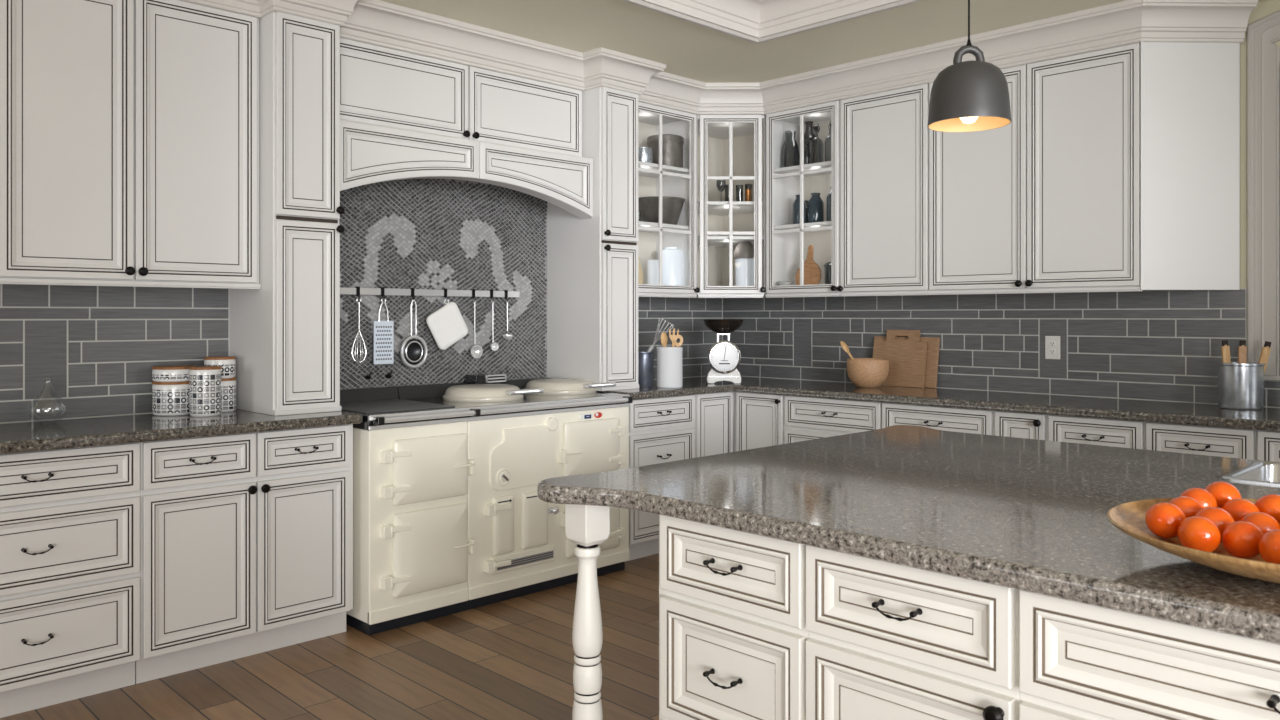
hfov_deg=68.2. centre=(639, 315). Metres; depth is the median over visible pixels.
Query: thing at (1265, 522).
mandarin
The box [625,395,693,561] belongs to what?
base cabinet
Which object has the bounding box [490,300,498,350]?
ladle
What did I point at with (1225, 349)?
brush
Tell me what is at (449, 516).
range cooker
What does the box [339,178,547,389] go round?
backsplash
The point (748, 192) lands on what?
copper cup
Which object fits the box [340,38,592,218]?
upper cabinet
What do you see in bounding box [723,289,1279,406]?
tile backsplash
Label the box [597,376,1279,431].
countertop
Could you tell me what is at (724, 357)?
kitchen scale
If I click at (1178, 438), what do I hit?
drawer
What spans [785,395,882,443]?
base cabinet
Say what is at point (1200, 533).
mandarin
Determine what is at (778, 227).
shelf
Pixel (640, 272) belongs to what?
vase
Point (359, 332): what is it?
whisk
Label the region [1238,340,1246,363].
brush
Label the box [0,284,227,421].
tile backsplash
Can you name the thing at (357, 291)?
utensil rail
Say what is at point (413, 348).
bowl
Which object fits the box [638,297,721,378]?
tile backsplash
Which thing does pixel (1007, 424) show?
base cabinet
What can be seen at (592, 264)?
tall cabinet
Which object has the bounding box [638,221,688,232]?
shelf
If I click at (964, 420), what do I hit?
drawer
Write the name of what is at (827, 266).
pot
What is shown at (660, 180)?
upper cabinet
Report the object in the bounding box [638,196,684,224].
bowl
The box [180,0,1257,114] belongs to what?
trim
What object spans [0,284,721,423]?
wall
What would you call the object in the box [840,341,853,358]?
wooden spoon
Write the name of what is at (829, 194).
bottle
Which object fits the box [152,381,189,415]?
canister
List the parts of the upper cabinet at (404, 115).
door, valance panel, knob, knob, door, valance panel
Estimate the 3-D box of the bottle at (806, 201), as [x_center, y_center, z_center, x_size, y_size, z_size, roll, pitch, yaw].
[1.007,-0.625,5.766,0.084,0.160,0.084,0,0,-44]
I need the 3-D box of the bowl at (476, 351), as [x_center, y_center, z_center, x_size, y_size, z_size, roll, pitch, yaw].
[-0.861,0.185,4.944,0.074,0.074,0.030,0,0,-44]
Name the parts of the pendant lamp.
cord, lamp shade, bulb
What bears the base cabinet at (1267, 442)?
on the floor
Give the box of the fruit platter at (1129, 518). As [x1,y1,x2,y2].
[1107,498,1279,583]
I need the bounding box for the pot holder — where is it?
[426,299,467,349]
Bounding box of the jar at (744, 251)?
[734,241,753,285]
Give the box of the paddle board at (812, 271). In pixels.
[795,245,820,284]
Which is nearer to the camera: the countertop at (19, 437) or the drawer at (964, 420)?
the countertop at (19, 437)
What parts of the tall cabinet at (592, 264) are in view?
knob, knob, door, door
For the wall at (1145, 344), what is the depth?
4.87 m
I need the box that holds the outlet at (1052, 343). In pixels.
[1045,336,1059,358]
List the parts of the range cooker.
warming plate, oven door, oven door, fire door, ash door, control plate, fire door, fire door handle, oven door, oven door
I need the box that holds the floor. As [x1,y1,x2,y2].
[0,553,658,719]
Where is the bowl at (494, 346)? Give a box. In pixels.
[490,342,498,350]
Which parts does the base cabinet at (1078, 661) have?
drawer, handle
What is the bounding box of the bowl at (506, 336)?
[502,334,512,339]
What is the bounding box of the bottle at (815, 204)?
[808,193,823,222]
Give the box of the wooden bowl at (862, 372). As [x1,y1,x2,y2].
[847,358,888,387]
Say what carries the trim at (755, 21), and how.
attached to the ceiling
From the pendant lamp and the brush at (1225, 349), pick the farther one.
the brush at (1225, 349)
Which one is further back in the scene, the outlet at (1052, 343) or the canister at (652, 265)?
the canister at (652, 265)
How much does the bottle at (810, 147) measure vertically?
0.290 m
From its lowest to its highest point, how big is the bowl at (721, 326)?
0.145 m
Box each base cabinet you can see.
[0,442,139,717]
[135,424,352,683]
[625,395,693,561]
[659,514,807,719]
[694,392,784,457]
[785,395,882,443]
[806,545,1019,719]
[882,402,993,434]
[994,411,1047,439]
[1019,590,1279,719]
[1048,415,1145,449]
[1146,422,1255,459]
[1256,430,1279,461]
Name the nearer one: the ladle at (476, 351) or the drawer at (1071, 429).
the drawer at (1071, 429)
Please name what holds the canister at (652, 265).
in the upper cabinet at (660, 180)
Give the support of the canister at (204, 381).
on the countertop at (19, 437)
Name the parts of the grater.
handle, plate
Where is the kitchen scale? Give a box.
[703,319,743,383]
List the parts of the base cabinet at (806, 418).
drawer, handle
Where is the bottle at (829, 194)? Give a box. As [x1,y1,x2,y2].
[827,187,830,220]
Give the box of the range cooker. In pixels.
[340,373,632,634]
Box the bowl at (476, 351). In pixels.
[470,344,482,358]
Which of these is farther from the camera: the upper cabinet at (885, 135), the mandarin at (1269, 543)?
the upper cabinet at (885, 135)
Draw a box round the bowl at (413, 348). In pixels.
[404,339,423,363]
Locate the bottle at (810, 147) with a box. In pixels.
[804,121,816,164]
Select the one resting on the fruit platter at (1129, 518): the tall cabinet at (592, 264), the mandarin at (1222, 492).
the mandarin at (1222, 492)
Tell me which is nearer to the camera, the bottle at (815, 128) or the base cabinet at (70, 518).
the base cabinet at (70, 518)
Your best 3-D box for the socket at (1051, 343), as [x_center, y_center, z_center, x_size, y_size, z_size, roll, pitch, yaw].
[2.102,0.141,4.813,0.009,0.028,0.034,0,0,-44]
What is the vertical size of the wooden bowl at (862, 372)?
0.158 m
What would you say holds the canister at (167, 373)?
on the canister at (168, 398)
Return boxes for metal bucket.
[1217,362,1264,409]
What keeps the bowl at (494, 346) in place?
on the ladle at (494, 346)
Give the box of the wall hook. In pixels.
[385,371,392,378]
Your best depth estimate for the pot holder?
4.82 m
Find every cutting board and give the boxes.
[873,330,926,387]
[874,336,939,387]
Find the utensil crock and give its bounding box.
[656,347,682,387]
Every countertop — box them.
[0,409,362,453]
[537,425,1279,644]
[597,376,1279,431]
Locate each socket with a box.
[1049,341,1055,345]
[1049,349,1055,353]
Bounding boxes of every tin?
[638,147,652,162]
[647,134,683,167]
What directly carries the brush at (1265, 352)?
in the metal bucket
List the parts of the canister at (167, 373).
lid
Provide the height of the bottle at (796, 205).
0.185 m
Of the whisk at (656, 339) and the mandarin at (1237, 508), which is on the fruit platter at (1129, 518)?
the mandarin at (1237, 508)
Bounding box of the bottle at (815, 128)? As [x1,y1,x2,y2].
[812,123,823,161]
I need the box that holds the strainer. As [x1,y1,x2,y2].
[400,299,427,367]
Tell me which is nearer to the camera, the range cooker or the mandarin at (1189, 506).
the mandarin at (1189, 506)
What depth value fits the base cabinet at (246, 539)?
3.57 m
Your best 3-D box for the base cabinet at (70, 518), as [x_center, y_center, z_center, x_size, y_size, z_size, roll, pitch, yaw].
[-2.175,0.877,3.303,0.635,0.873,0.622,0,0,-44]
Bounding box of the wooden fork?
[669,328,678,346]
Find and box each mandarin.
[1145,502,1185,537]
[1169,496,1202,517]
[1177,516,1220,552]
[1179,488,1216,507]
[1195,507,1234,542]
[1205,481,1241,507]
[1221,521,1263,558]
[1222,498,1259,521]
[1240,512,1279,533]
[1255,494,1279,524]
[1258,529,1279,563]
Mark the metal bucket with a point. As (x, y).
(1240, 386)
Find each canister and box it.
[152,365,195,381]
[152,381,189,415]
[189,366,220,416]
[204,356,235,378]
[221,377,236,412]
[638,351,653,386]
[647,260,658,284]
[658,247,682,284]
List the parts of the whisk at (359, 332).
handle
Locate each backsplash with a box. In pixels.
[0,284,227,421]
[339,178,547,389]
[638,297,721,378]
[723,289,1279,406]
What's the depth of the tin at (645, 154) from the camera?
5.56 m
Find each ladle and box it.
[470,299,482,358]
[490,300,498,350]
[502,300,512,339]
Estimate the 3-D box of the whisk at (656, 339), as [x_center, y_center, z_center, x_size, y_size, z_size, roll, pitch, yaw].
[0.085,0.164,5.362,0.214,0.308,0.090,0,0,0]
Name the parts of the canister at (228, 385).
lid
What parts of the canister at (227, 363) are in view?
lid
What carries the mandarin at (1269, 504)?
on the fruit platter at (1129, 518)
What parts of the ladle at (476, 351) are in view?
handle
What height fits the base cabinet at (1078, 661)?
0.873 m
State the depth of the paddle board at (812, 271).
5.62 m
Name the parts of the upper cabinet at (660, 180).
panel, light rail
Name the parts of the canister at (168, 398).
lid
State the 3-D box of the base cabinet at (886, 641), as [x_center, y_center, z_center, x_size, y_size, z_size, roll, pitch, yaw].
[0.810,0.877,2.037,1.033,0.873,0.423,0,0,-44]
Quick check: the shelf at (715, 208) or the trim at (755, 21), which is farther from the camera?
the shelf at (715, 208)
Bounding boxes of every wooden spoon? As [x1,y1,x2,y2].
[661,332,667,346]
[675,335,682,346]
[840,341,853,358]
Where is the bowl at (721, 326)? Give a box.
[703,319,743,341]
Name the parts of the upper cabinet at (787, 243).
light rail, panel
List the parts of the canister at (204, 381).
lid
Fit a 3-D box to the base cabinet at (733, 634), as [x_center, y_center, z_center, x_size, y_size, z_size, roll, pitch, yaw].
[0.522,0.877,2.339,1.024,0.873,0.413,0,0,-44]
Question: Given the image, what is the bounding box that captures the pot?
[823,261,830,283]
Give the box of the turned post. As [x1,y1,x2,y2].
[565,504,609,719]
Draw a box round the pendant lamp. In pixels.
[928,0,1010,131]
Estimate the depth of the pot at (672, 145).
5.66 m
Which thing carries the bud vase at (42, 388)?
on the countertop at (19, 437)
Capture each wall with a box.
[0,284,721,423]
[722,0,1279,407]
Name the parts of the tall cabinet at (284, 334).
door, door, knob, knob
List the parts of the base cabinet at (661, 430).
drawer, drawer, drawer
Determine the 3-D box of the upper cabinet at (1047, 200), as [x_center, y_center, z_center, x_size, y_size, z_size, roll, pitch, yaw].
[1.979,-0.668,4.682,0.381,1.116,1.031,0,0,-44]
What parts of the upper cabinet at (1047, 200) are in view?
door, knob, knob, light rail, door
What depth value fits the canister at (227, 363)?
3.91 m
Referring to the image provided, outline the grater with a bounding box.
[374,298,393,363]
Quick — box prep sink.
[1222,461,1279,485]
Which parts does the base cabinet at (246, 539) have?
drawer, door, handle, knob, knob, drawer, door, handle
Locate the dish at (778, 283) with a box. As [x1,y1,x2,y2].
[777,282,792,284]
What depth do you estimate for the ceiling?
4.59 m
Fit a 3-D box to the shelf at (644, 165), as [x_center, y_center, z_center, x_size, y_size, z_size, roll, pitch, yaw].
[0.004,-0.878,5.636,0.567,0.020,0.306,0,0,-44]
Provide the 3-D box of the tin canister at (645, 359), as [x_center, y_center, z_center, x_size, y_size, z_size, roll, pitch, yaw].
[0.023,0.301,5.364,0.114,0.196,0.114,0,0,-44]
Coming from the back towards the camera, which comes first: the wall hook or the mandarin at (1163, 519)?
the wall hook
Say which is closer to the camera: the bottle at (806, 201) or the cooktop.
the cooktop
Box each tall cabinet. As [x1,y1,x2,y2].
[229,12,344,415]
[547,87,638,390]
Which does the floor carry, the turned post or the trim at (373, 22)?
the turned post
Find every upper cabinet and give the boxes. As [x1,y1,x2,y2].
[0,0,260,288]
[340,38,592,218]
[637,102,699,297]
[696,115,766,297]
[766,101,840,297]
[837,84,929,296]
[929,43,1142,294]
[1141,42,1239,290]
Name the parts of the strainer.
handle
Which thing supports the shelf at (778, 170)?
attached to the upper cabinet at (787, 243)
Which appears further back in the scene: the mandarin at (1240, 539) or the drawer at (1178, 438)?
the drawer at (1178, 438)
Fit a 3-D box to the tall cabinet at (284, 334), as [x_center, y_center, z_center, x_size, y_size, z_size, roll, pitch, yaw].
[-1.510,-0.413,4.032,0.286,1.626,0.510,0,0,-44]
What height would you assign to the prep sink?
0.178 m
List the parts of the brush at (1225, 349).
handle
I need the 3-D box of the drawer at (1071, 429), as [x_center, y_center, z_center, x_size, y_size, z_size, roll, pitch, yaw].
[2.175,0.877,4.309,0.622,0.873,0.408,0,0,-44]
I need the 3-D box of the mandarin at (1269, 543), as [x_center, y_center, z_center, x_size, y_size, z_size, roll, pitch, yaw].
[0.978,0.355,1.441,0.060,0.059,0.060,0,0,-12]
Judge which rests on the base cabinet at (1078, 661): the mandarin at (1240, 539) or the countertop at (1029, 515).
the countertop at (1029, 515)
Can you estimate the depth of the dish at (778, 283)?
5.67 m
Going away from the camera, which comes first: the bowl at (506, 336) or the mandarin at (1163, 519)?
the mandarin at (1163, 519)
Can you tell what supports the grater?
hanging from the utensil rail
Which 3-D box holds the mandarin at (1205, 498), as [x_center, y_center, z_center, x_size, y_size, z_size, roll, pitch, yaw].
[0.982,0.332,1.665,0.060,0.058,0.060,0,0,-13]
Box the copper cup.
[745,189,751,200]
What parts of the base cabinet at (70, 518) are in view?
handle, handle, handle, drawer, drawer, drawer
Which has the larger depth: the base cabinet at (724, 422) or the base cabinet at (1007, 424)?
the base cabinet at (724, 422)
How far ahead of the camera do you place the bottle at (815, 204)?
5.61 m
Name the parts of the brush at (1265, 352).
handle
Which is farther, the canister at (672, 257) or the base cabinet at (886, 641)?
the canister at (672, 257)
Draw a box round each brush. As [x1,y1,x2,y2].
[1221,340,1230,362]
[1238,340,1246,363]
[1258,341,1270,372]
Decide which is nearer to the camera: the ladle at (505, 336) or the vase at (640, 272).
the ladle at (505, 336)
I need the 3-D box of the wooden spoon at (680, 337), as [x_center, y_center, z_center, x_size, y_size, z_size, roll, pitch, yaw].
[0.208,0.243,5.315,0.070,0.278,0.025,0,0,-23]
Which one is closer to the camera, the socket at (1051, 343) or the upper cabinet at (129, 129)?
the upper cabinet at (129, 129)
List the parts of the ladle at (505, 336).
handle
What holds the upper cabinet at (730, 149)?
attached to the wall at (1145, 344)
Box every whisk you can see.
[351,297,366,361]
[647,318,673,351]
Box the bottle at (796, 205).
[793,195,805,223]
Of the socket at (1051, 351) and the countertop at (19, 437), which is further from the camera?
the socket at (1051, 351)
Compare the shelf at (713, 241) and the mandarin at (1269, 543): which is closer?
the mandarin at (1269, 543)
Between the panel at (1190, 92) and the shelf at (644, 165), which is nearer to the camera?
the panel at (1190, 92)
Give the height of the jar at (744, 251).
0.326 m
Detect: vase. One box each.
[27,388,68,423]
[638,257,643,283]
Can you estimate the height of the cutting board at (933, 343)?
0.282 m
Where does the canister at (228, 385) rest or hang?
on the countertop at (19, 437)
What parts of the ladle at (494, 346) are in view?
handle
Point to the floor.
(510, 659)
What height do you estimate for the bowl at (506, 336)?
0.030 m
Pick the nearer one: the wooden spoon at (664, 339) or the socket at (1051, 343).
the socket at (1051, 343)
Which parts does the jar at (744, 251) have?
lid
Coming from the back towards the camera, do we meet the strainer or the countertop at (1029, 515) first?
the strainer
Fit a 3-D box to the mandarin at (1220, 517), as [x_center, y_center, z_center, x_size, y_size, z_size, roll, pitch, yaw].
[0.949,0.345,1.562,0.060,0.059,0.060,0,0,-17]
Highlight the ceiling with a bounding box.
[380,0,1269,82]
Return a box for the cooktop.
[341,378,627,429]
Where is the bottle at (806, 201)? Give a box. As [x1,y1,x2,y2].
[804,200,807,222]
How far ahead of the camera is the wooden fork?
5.28 m
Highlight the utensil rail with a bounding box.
[340,287,519,300]
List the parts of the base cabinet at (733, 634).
handle, handle, drawer, drawer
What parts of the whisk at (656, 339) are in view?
handle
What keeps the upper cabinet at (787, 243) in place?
attached to the wall at (1145, 344)
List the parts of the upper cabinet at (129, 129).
door, knob, light rail, knob, door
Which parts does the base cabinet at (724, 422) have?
door, door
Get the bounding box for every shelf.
[638,161,688,177]
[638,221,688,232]
[697,201,763,215]
[697,236,763,246]
[774,161,830,176]
[774,221,830,231]
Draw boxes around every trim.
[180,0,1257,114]
[622,0,922,43]
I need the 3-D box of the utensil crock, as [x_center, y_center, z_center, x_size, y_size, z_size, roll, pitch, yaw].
[0.166,0.286,5.293,0.149,0.226,0.149,0,0,-44]
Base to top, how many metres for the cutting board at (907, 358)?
0.321 m
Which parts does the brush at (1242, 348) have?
handle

